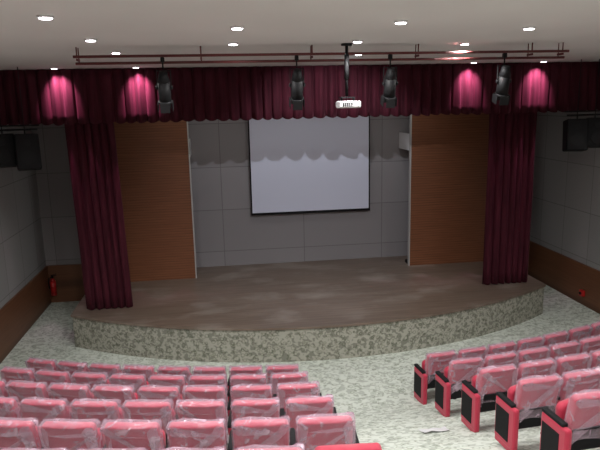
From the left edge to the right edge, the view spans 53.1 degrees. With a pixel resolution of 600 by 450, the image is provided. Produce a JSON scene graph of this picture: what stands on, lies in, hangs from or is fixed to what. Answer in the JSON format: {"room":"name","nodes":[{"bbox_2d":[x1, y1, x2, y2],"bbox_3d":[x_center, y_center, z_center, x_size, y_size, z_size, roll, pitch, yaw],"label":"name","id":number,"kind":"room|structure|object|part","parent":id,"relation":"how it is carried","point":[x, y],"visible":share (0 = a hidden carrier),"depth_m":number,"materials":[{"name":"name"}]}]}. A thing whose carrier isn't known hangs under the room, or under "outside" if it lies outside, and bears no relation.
{"room":"auditorium","nodes":[
{"label":"auditorium","id":0,"kind":"room"},
{"bbox_2d":[0,124,45,308],"bbox_3d":[-6.001,1.343,6.394,0.200,6.560,21.500,-3,12,-7],"label":"wall","id":1,"kind":"structure","parent":0,"point":[22,252],"depth_m":15.07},
{"bbox_2d":[0,266,51,363],"bbox_3d":[-5.875,1.426,6.428,0.050,6.020,21.500,-3,12,-7],"label":"trim","id":2,"kind":"structure","parent":1,"relation":"attached to","point":[18,315],"depth_m":14.96,"materials":[{"name":"brown wood"}]},
{"bbox_2d":[48,274,56,295],"bbox_3d":[-7.087,1.708,17.211,0.185,0.631,0.193,8,15,37],"label":"fire extinguisher","id":3,"kind":"object","parent":1,"relation":"attached to","point":[52,286],"visible":1,"depth_m":17.16,"materials":[{"name":"red paint"}]},
{"bbox_2d":[36,15,53,19],"bbox_3d":[-2.296,-1.871,5.411,0.148,0.028,0.149,-3,12,-7],"label":"recessed light","id":4,"kind":"object","parent":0,"point":[43,17],"depth_m":5.37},
{"bbox_2d":[84,38,96,41],"bbox_3d":[-2.562,-2.262,7.344,0.148,0.028,0.149,-3,12,-7],"label":"recessed light","id":5,"kind":"object","parent":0,"point":[87,39],"depth_m":7.30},
{"bbox_2d":[64,122,132,309],"bbox_3d":[-4.670,-0.693,13.798,1.193,5.481,0.180,-3,12,-7],"label":"stage curtain","id":6,"kind":"object","parent":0,"point":[92,150],"depth_m":13.87,"materials":[{"name":"red fabric"}]},
{"bbox_2d":[31,115,409,266],"bbox_3d":[-0.070,-1.141,17.878,15.100,6.560,0.200,-3,12,-7],"label":"wall","id":7,"kind":"structure","parent":0,"point":[226,233],"depth_m":17.79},
{"bbox_2d":[48,264,84,302],"bbox_3d":[-6.533,1.677,17.429,1.410,1.100,0.050,-3,12,-7],"label":"trim","id":8,"kind":"structure","parent":7,"relation":"attached to","point":[69,278],"depth_m":17.38,"materials":[{"name":"brown wood"}]},
{"bbox_2d":[248,115,369,215],"bbox_3d":[0.298,-2.072,17.529,3.730,3.492,0.190,-3,12,-7],"label":"projection screen","id":9,"kind":"object","parent":7,"relation":"attached to","point":[302,165],"visible":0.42,"depth_m":17.57,"materials":[{"name":"white fabric"}]},
{"bbox_2d":[230,26,243,29],"bbox_3d":[-0.678,-2.125,6.478,0.148,0.028,0.149,-3,12,-7],"label":"recessed light","id":10,"kind":"object","parent":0,"point":[232,27],"depth_m":6.43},
{"bbox_2d":[0,0,599,69],"bbox_3d":[1.308,-2.323,6.660,15.100,0.200,21.900,-3,12,-7],"label":"ceiling","id":11,"kind":"structure","parent":0,"point":[127,27],"depth_m":6.85,"materials":[{"name":"paint"}]},
{"bbox_2d":[0,67,41,170],"bbox_3d":[-6.045,-2.116,12.132,1.477,2.081,0.625,-3,12,-7],"label":"speaker","id":12,"kind":"object","parent":11,"relation":"hanging from","point":[21,151],"visible":1,"depth_m":12.12},
{"bbox_2d":[0,61,599,125],"bbox_3d":[0.377,-3.027,13.713,14.616,1.194,0.204,-3,12,-7],"label":"valance curtain","id":13,"kind":"object","parent":11,"relation":"hanging from","point":[58,97],"visible":0.88,"depth_m":13.57,"materials":[{"name":"red fabric"}]},
{"bbox_2d":[73,42,568,64],"bbox_3d":[0.490,-2.527,8.832,7.350,0.232,0.160,-3,12,-7],"label":"bar","id":14,"kind":"object","parent":11,"relation":"hanging from","point":[530,52],"visible":1,"depth_m":8.79,"materials":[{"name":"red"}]},
{"bbox_2d":[156,57,173,112],"bbox_3d":[-1.939,-1.993,8.574,0.237,0.775,0.314,-3,12,-7],"label":"spotlight","id":15,"kind":"object","parent":14,"relation":"hanging from","point":[164,89],"visible":1,"depth_m":8.49,"materials":[{"name":"black metal"}]},
{"bbox_2d":[289,56,304,109],"bbox_3d":[-0.047,-2.083,8.821,0.237,0.779,0.351,-3,12,-7],"label":"spotlight","id":16,"kind":"object","parent":14,"relation":"hanging from","point":[296,84],"visible":1,"depth_m":8.74,"materials":[{"name":"black metal"}]},
{"bbox_2d":[380,54,397,107],"bbox_3d":[1.340,-2.151,8.998,0.237,0.777,0.330,-3,12,-7],"label":"spotlight","id":17,"kind":"object","parent":14,"relation":"hanging from","point":[390,82],"visible":1,"depth_m":8.92,"materials":[{"name":"black metal"}]},
{"bbox_2d":[492,53,511,104],"bbox_3d":[3.113,-2.236,9.223,0.237,0.776,0.323,-3,12,-7],"label":"spotlight","id":18,"kind":"object","parent":14,"relation":"hanging from","point":[503,80],"visible":1,"depth_m":9.15,"materials":[{"name":"black metal"}]},
{"bbox_2d":[336,43,360,107],"bbox_3d":[0.697,-2.166,8.732,0.320,0.908,0.351,-3,12,-7],"label":"ceiling projector","id":19,"kind":"object","parent":11,"relation":"hanging from","point":[339,104],"depth_m":8.66,"materials":[{"name":"white plastic"}]},
{"bbox_2d":[562,59,599,151],"bbox_3d":[6.908,-2.740,13.788,1.737,2.081,0.625,-3,12,-7],"label":"speaker","id":20,"kind":"object","parent":11,"relation":"hanging from","point":[579,135],"visible":1,"depth_m":13.67},
{"bbox_2d":[0,285,599,449],"bbox_3d":[1.394,1.603,7.464,14.700,4.904,21.500,-3,12,-7],"label":"floor","id":21,"kind":"structure","parent":0,"point":[378,390],"depth_m":12.65,"materials":[{"name":"carpet"}]},
{"bbox_2d":[0,381,10,397],"bbox_3d":[-4.485,2.674,8.856,0.663,1.039,0.529,1,12,12],"label":"seat","id":22,"kind":"object","parent":21,"relation":"on","point":[3,393],"visible":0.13,"depth_m":8.59,"materials":[{"name":"red fabric"}]},
{"bbox_2d":[0,398,23,420],"bbox_3d":[-3.717,2.553,7.552,0.674,1.037,0.524,1,12,9],"label":"seat","id":23,"kind":"object","parent":21,"relation":"on","point":[10,409],"visible":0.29,"depth_m":7.29,"materials":[{"name":"red fabric"}]},
{"bbox_2d":[1,367,36,384],"bbox_3d":[-4.615,2.804,10.063,0.666,1.036,0.528,1,12,13],"label":"seat","id":24,"kind":"object","parent":21,"relation":"on","point":[9,375],"visible":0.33,"depth_m":9.80,"materials":[{"name":"red fabric"}]},
{"bbox_2d":[0,420,43,449],"bbox_3d":[-2.951,2.421,6.294,0.666,1.036,0.528,0,12,6],"label":"seat","id":25,"kind":"object","parent":21,"relation":"on","point":[14,434],"visible":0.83,"depth_m":6.04,"materials":[{"name":"red fabric"}]},
{"bbox_2d":[5,380,51,402],"bbox_3d":[-3.858,2.685,8.738,0.663,1.039,0.529,1,12,10],"label":"seat","id":26,"kind":"object","parent":21,"relation":"on","point":[19,391],"visible":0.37,"depth_m":8.47,"materials":[{"name":"red fabric"}]},
{"bbox_2d":[26,357,57,372],"bbox_3d":[-4.744,2.930,11.279,0.666,1.036,0.528,2,12,14],"label":"seat","id":27,"kind":"object","parent":21,"relation":"on","point":[37,364],"visible":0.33,"depth_m":11.01,"materials":[{"name":"red fabric"}]},
{"bbox_2d":[20,397,73,425],"bbox_3d":[-3.085,2.556,7.468,0.674,1.037,0.524,0,12,7],"label":"seat","id":28,"kind":"object","parent":21,"relation":"on","point":[34,409],"visible":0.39,"depth_m":7.21,"materials":[{"name":"red fabric"}]},
{"bbox_2d":[34,369,72,388],"bbox_3d":[-3.987,2.816,9.933,0.674,1.037,0.524,1,12,11],"label":"seat","id":29,"kind":"object","parent":21,"relation":"on","point":[44,377],"visible":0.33,"depth_m":9.66,"materials":[{"name":"red fabric"}]},
{"bbox_2d":[46,382,94,405],"bbox_3d":[-3.228,2.690,8.643,0.663,1.039,0.529,0,12,7],"label":"seat","id":30,"kind":"object","parent":21,"relation":"on","point":[72,393],"visible":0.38,"depth_m":8.38,"materials":[{"name":"red fabric"}]},
{"bbox_2d":[40,418,105,449],"bbox_3d":[-2.316,2.418,6.239,0.666,1.036,0.528,0,12,4],"label":"seat","id":31,"kind":"object","parent":21,"relation":"on","point":[56,435],"visible":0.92,"depth_m":5.99,"materials":[{"name":"red fabric"}]},
{"bbox_2d":[57,362,89,376],"bbox_3d":[-4.119,2.946,11.134,0.674,1.037,0.524,1,12,12],"label":"seat","id":32,"kind":"object","parent":21,"relation":"on","point":[70,368],"visible":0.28,"depth_m":10.86,"materials":[{"name":"red fabric"}]},
{"bbox_2d":[71,373,110,390],"bbox_3d":[-3.362,2.825,9.825,0.666,1.036,0.528,0,12,8],"label":"seat","id":33,"kind":"object","parent":21,"relation":"on","point":[91,381],"visible":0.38,"depth_m":9.56,"materials":[{"name":"red fabric"}]},
{"bbox_2d":[71,398,124,428],"bbox_3d":[-2.454,2.555,7.404,0.666,1.036,0.528,0,12,5],"label":"seat","id":34,"kind":"object","parent":21,"relation":"on","point":[102,412],"visible":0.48,"depth_m":7.15,"materials":[{"name":"red fabric"}]},
{"bbox_2d":[89,363,123,378],"bbox_3d":[-3.493,2.957,11.014,0.674,1.037,0.524,1,12,10],"label":"seat","id":35,"kind":"object","parent":21,"relation":"on","point":[108,371],"visible":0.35,"depth_m":10.74,"materials":[{"name":"red fabric"}]},
{"bbox_2d":[93,384,138,408],"bbox_3d":[-2.594,2.691,8.571,0.663,1.039,0.529,0,12,5],"label":"seat","id":36,"kind":"object","parent":21,"relation":"on","point":[116,394],"visible":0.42,"depth_m":8.31,"materials":[{"name":"red fabric"}]},
{"bbox_2d":[109,373,149,393],"bbox_3d":[-2.726,2.827,9.744,0.674,1.037,0.524,0,12,6],"label":"seat","id":37,"kind":"object","parent":21,"relation":"on","point":[134,381],"visible":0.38,"depth_m":9.47,"materials":[{"name":"red fabric"}]},
{"bbox_2d":[100,419,165,449],"bbox_3d":[-1.680,2.410,6.204,0.663,1.039,0.529,-1,12,2],"label":"seat","id":38,"kind":"object","parent":21,"relation":"on","point":[131,435],"visible":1,"depth_m":5.95,"materials":[{"name":"red fabric"}]},
{"bbox_2d":[121,364,157,380],"bbox_3d":[-2.869,2.962,10.918,0.663,1.039,0.529,0,12,7],"label":"seat","id":39,"kind":"object","parent":21,"relation":"on","point":[146,371],"visible":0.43,"depth_m":10.64,"materials":[{"name":"red fabric"}]},
{"bbox_2d":[124,401,175,443],"bbox_3d":[-1.817,2.550,7.363,0.666,1.036,0.528,-1,12,3],"label":"seat","id":40,"kind":"object","parent":21,"relation":"on","point":[138,411],"visible":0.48,"depth_m":7.11,"materials":[{"name":"red fabric"}]},
{"bbox_2d":[137,385,182,419],"bbox_3d":[-1.952,2.687,8.524,0.674,1.037,0.524,-1,12,3],"label":"seat","id":41,"kind":"object","parent":21,"relation":"on","point":[171,395],"visible":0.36,"depth_m":8.26,"materials":[{"name":"red fabric"}]},
{"bbox_2d":[148,374,187,401],"bbox_3d":[-2.091,2.825,9.687,0.674,1.037,0.524,0,12,4],"label":"seat","id":42,"kind":"object","parent":21,"relation":"on","point":[177,381],"visible":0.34,"depth_m":9.42,"materials":[{"name":"red fabric"}]},
{"bbox_2d":[158,365,191,386],"bbox_3d":[-2.233,2.963,10.851,0.666,1.036,0.528,0,12,5],"label":"seat","id":43,"kind":"object","parent":21,"relation":"on","point":[171,371],"visible":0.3,"depth_m":10.58,"materials":[{"name":"red fabric"}]},
{"bbox_2d":[164,417,226,449],"bbox_3d":[-1.037,2.399,6.193,0.674,1.037,0.524,-1,12,0],"label":"seat","id":44,"kind":"object","parent":21,"relation":"on","point":[202,434],"visible":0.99,"depth_m":5.94,"materials":[{"name":"red fabric"}]},
{"bbox_2d":[176,399,227,444],"bbox_3d":[-1.181,2.539,7.343,0.663,1.039,0.529,-1,12,1],"label":"seat","id":45,"kind":"object","parent":21,"relation":"on","point":[187,410],"visible":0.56,"depth_m":7.08,"materials":[{"name":"red fabric"}]},
{"bbox_2d":[182,385,227,421],"bbox_3d":[-1.321,2.678,8.496,0.663,1.039,0.529,-1,12,1],"label":"seat","id":46,"kind":"object","parent":21,"relation":"on","point":[191,393],"visible":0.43,"depth_m":8.23,"materials":[{"name":"red fabric"}]},
{"bbox_2d":[190,374,227,398],"bbox_3d":[-1.458,2.819,9.652,0.666,1.036,0.528,-1,12,2],"label":"seat","id":47,"kind":"object","parent":21,"relation":"on","point":[196,381],"visible":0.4,"depth_m":9.38,"materials":[{"name":"red fabric"}]},
{"bbox_2d":[192,365,227,397],"bbox_3d":[-1.598,2.956,10.809,0.663,1.039,0.529,-1,12,2],"label":"seat","id":48,"kind":"object","parent":21,"relation":"on","point":[201,371],"visible":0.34,"depth_m":10.54,"materials":[{"name":"red fabric"}]},
{"bbox_2d":[227,365,262,388],"bbox_3d":[-0.961,2.945,10.794,0.663,1.039,0.529,-1,12,0],"label":"seat","id":49,"kind":"object","parent":21,"relation":"on","point":[241,370],"visible":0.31,"depth_m":10.52,"materials":[{"name":"red fabric"}]},
{"bbox_2d":[227,374,266,400],"bbox_3d":[-0.816,2.805,9.646,0.674,1.037,0.524,-1,12,0],"label":"seat","id":50,"kind":"object","parent":21,"relation":"on","point":[243,380],"visible":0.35,"depth_m":9.37,"materials":[{"name":"red fabric"}]},
{"bbox_2d":[227,383,271,415],"bbox_3d":[-0.677,2.665,8.496,0.674,1.037,0.524,-1,12,-1],"label":"seat","id":51,"kind":"object","parent":21,"relation":"on","point":[259,392],"visible":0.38,"depth_m":8.23,"materials":[{"name":"red fabric"}]},
{"bbox_2d":[227,397,279,434],"bbox_3d":[-0.538,2.525,7.348,0.674,1.037,0.524,-2,12,-1],"label":"seat","id":52,"kind":"object","parent":21,"relation":"on","point":[244,409],"visible":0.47,"depth_m":7.08,"materials":[{"name":"red fabric"}]},
{"bbox_2d":[227,417,288,449],"bbox_3d":[-0.399,2.384,6.200,0.674,1.037,0.524,-2,12,-2],"label":"seat","id":53,"kind":"object","parent":21,"relation":"on","point":[257,433],"visible":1,"depth_m":5.95,"materials":[{"name":"red fabric"}]},
{"bbox_2d":[239,443,304,449],"bbox_3d":[-0.260,2.243,5.053,0.674,1.037,0.524,-2,12,-2],"label":"seat","id":54,"kind":"object","parent":21,"relation":"on","point":[294,447],"visible":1,"depth_m":4.81,"materials":[{"name":"red fabric"}]},
{"bbox_2d":[265,365,297,398],"bbox_3d":[-0.298,2.929,10.804,0.731,1.039,0.536,-2,12,-2],"label":"seat","id":55,"kind":"object","parent":21,"relation":"on","point":[286,369],"visible":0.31,"depth_m":10.54,"materials":[{"name":"red fabric"}]},
{"bbox_2d":[268,372,310,399],"bbox_3d":[-0.158,2.788,9.659,0.731,1.036,0.534,-2,12,-3],"label":"seat","id":56,"kind":"object","parent":21,"relation":"on","point":[301,378],"visible":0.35,"depth_m":9.39,"materials":[{"name":"red fabric"}]},
{"bbox_2d":[273,382,321,418],"bbox_3d":[-0.019,2.647,8.514,0.731,1.036,0.534,-2,12,-3],"label":"seat","id":57,"kind":"object","parent":21,"relation":"on","point":[298,390],"visible":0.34,"depth_m":8.25,"materials":[{"name":"red fabric"}]},
{"bbox_2d":[71,256,545,362],"bbox_3d":[0.388,2.034,15.689,11.810,0.800,5.400,-3,12,-7],"label":"stage","id":58,"kind":"object","parent":21,"relation":"on","point":[358,307],"visible":0.97,"depth_m":14.08,"materials":[{"name":"wood"}]},
{"bbox_2d":[114,120,196,281],"bbox_3d":[-4.199,-1.263,16.575,2.400,5.500,1.140,-3,12,-7],"label":"panel","id":59,"kind":"object","parent":58,"relation":"on","point":[154,166],"visible":0.68,"depth_m":16.17,"materials":[{"name":"brown wood"}]},
{"bbox_3d":[-2.957,-1.219,16.230,0.030,5.500,0.120,-3,12,-7],"label":"edge trim","id":60,"kind":"part","parent":59,"relation":"part of","materials":[{"name":"silver metal"}]},
{"bbox_2d":[399,113,488,265],"bbox_3d":[4.223,-1.669,17.652,2.400,5.500,1.140,-3,12,-7],"label":"panel","id":61,"kind":"object","parent":58,"relation":"on","point":[448,154],"visible":0.73,"depth_m":17.21,"materials":[{"name":"brown wood"}]},
{"bbox_3d":[3.117,-1.512,17.006,0.030,5.500,0.120,-3,12,-7],"label":"edge trim","id":62,"kind":"part","parent":61,"relation":"part of","materials":[{"name":"silver metal"}]},
{"bbox_2d":[280,394,336,446],"bbox_3d":[0.120,2.505,7.371,0.728,1.037,0.530,-2,12,-3],"label":"seat","id":63,"kind":"object","parent":21,"relation":"on","point":[317,406],"visible":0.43,"depth_m":7.12,"materials":[{"name":"red fabric"}]},
{"bbox_2d":[289,412,358,449],"bbox_3d":[0.259,2.365,6.225,0.731,1.036,0.534,-2,12,-3],"label":"seat","id":64,"kind":"object","parent":21,"relation":"on","point":[313,432],"visible":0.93,"depth_m":5.98,"materials":[{"name":"red fabric"}]},
{"bbox_2d":[315,442,381,449],"bbox_3d":[0.399,2.233,5.096,0.718,1.010,0.506,-2,12,-4],"label":"seat","id":65,"kind":"object","parent":21,"relation":"on","point":[359,446],"visible":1,"depth_m":4.82,"materials":[{"name":"red fabric"}]},
{"bbox_2d":[419,426,448,432],"bbox_3d":[2.019,3.083,9.031,0.412,0.099,0.245,-3,12,-7],"label":"scrap","id":66,"kind":"object","parent":21,"relation":"on","point":[443,428],"visible":1,"depth_m":9.04,"materials":[{"name":"white paper"}]},
{"bbox_2d":[414,351,455,404],"bbox_3d":[2.535,2.789,11.187,0.684,1.036,0.518,-4,12,-13],"label":"seat","id":67,"kind":"object","parent":21,"relation":"on","point":[424,376],"visible":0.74,"depth_m":11.00,"materials":[{"name":"red fabric"}]},
{"bbox_2d":[435,357,484,416],"bbox_3d":[2.680,2.647,10.042,0.692,1.037,0.514,-4,12,-13],"label":"seat","id":68,"kind":"object","parent":21,"relation":"on","point":[448,386],"visible":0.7,"depth_m":9.86,"materials":[{"name":"red fabric"}]},
{"bbox_2d":[455,347,486,360],"bbox_3d":[3.163,2.741,11.354,0.674,1.037,0.524,-5,12,-16],"label":"seat","id":69,"kind":"object","parent":21,"relation":"on","point":[480,352],"visible":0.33,"depth_m":11.09,"materials":[{"name":"red fabric"}]},
{"bbox_2d":[461,365,515,432],"bbox_3d":[2.815,2.506,8.892,0.681,1.039,0.519,-4,12,-12],"label":"seat","id":70,"kind":"object","parent":21,"relation":"on","point":[478,396],"visible":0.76,"depth_m":8.72,"materials":[{"name":"red fabric"}]},
{"bbox_2d":[482,351,518,368],"bbox_3d":[3.301,2.602,10.198,0.666,1.036,0.528,-4,12,-15],"label":"seat","id":71,"kind":"object","parent":21,"relation":"on","point":[506,359],"visible":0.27,"depth_m":9.94,"materials":[{"name":"red fabric"}]},
{"bbox_2d":[486,340,515,356],"bbox_3d":[3.766,2.690,11.533,0.663,1.039,0.529,-5,12,-18],"label":"seat","id":72,"kind":"object","parent":21,"relation":"on","point":[511,346],"visible":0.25,"depth_m":11.27,"materials":[{"name":"red fabric"}]},
{"bbox_2d":[494,372,561,449],"bbox_3d":[2.960,2.365,7.750,0.692,1.037,0.514,-4,12,-12],"label":"seat","id":73,"kind":"object","parent":21,"relation":"on","point":[522,406],"visible":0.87,"depth_m":7.59,"materials":[{"name":"red fabric"}]},
{"bbox_2d":[515,337,542,354],"bbox_3d":[4.371,2.634,11.745,0.674,1.037,0.524,-6,12,-20],"label":"seat","id":74,"kind":"object","parent":21,"relation":"on","point":[534,342],"visible":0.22,"depth_m":11.48,"materials":[{"name":"red fabric"}]},
{"bbox_2d":[515,347,549,368],"bbox_3d":[3.911,2.551,10.374,0.663,1.039,0.529,-5,12,-17],"label":"seat","id":75,"kind":"object","parent":21,"relation":"on","point":[537,354],"visible":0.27,"depth_m":10.11,"materials":[{"name":"red fabric"}]},
{"bbox_2d":[514,359,554,384],"bbox_3d":[3.443,2.462,9.048,0.666,1.036,0.528,-4,12,-14],"label":"seat","id":76,"kind":"object","parent":21,"relation":"on","point":[527,370],"visible":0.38,"depth_m":8.79,"materials":[{"name":"red fabric"}]},
{"bbox_2d":[542,331,567,348],"bbox_3d":[4.957,2.573,11.974,0.663,1.039,0.529,-6,13,-23],"label":"seat","id":77,"kind":"object","parent":21,"relation":"on","point":[549,340],"visible":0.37,"depth_m":11.71,"materials":[{"name":"red fabric"}]},
{"bbox_2d":[547,340,579,361],"bbox_3d":[4.514,2.497,10.573,0.663,1.039,0.529,-5,12,-19],"label":"seat","id":78,"kind":"object","parent":21,"relation":"on","point":[556,351],"visible":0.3,"depth_m":10.31,"materials":[{"name":"red fabric"}]},
{"bbox_2d":[539,391,599,449],"bbox_3d":[3.100,2.224,6.604,0.692,1.037,0.514,-4,12,-12],"label":"seat","id":79,"kind":"object","parent":21,"relation":"on","point":[574,424],"visible":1,"depth_m":6.45,"materials":[{"name":"red fabric"}]},
{"bbox_2d":[540,368,599,432],"bbox_3d":[3.584,2.321,7.898,0.666,1.036,0.528,-4,12,-14],"label":"seat","id":80,"kind":"object","parent":21,"relation":"on","point":[583,381],"visible":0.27,"depth_m":7.65,"materials":[{"name":"red fabric"}]},
{"bbox_2d":[553,352,590,377],"bbox_3d":[4.054,2.412,9.217,0.663,1.039,0.529,-5,12,-17],"label":"seat","id":81,"kind":"object","parent":21,"relation":"on","point":[575,363],"visible":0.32,"depth_m":8.96,"materials":[{"name":"red fabric"}]},
{"bbox_2d":[566,326,592,342],"bbox_3d":[5.541,2.508,12.236,0.674,1.037,0.524,-7,13,-25],"label":"seat","id":82,"kind":"object","parent":21,"relation":"on","point":[581,333],"visible":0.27,"depth_m":11.97,"materials":[{"name":"red fabric"}]},
{"bbox_2d":[578,334,599,355],"bbox_3d":[5.110,2.439,10.798,0.666,1.036,0.528,-6,12,-22],"label":"seat","id":83,"kind":"object","parent":21,"relation":"on","point":[590,344],"visible":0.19,"depth_m":10.52,"materials":[{"name":"red fabric"}]},
{"bbox_2d":[588,351,599,369],"bbox_3d":[4.660,2.360,9.409,0.663,1.039,0.529,-5,12,-19],"label":"seat","id":84,"kind":"object","parent":21,"relation":"on","point":[594,363],"visible":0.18,"depth_m":9.12,"materials":[{"name":"red fabric"}]},
{"bbox_2d":[589,322,599,337],"bbox_3d":[6.108,2.437,12.517,0.674,1.037,0.524,-7,13,-27],"label":"seat","id":85,"kind":"object","parent":21,"relation":"on","point":[595,331],"visible":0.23,"depth_m":12.21,"materials":[{"name":"red fabric"}]},
{"bbox_2d":[394,20,407,24],"bbox_3d":[1.060,-2.128,6.304,0.149,0.028,0.149,-3,12,-7],"label":"recessed light","id":86,"kind":"object","parent":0,"point":[398,22],"depth_m":6.26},
{"bbox_2d":[482,111,536,284],"bbox_3d":[5.287,-1.174,15.075,1.233,5.480,0.161,-3,12,-7],"label":"stage curtain","id":87,"kind":"object","parent":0,"point":[512,136],"depth_m":15.14,"materials":[{"name":"red fabric"}]},
{"bbox_2d":[522,26,535,29],"bbox_3d":[2.713,-2.329,7.109,0.149,0.028,0.148,-3,12,-7],"label":"recessed light","id":88,"kind":"object","parent":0,"point":[530,27],"depth_m":7.06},
{"bbox_2d":[530,111,599,270],"bbox_3d":[8.762,0.632,8.282,0.200,6.560,21.500,-3,12,-7],"label":"wall","id":89,"kind":"structure","parent":0,"point":[565,215],"depth_m":16.98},
{"bbox_2d":[528,241,599,313],"bbox_3d":[8.640,0.726,8.284,0.050,6.020,21.500,-3,12,-7],"label":"trim","id":90,"kind":"structure","parent":89,"relation":"attached to","point":[566,275],"depth_m":17.01,"materials":[{"name":"brown wood"}]},
{"bbox_2d":[579,289,584,296],"bbox_3d":[7.597,1.835,16.188,0.110,0.160,0.160,-3,12,-7],"label":"fire alarm box","id":91,"kind":"object","parent":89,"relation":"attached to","point":[581,292],"visible":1,"depth_m":16.13,"materials":[{"name":"red paint"}]}
]}

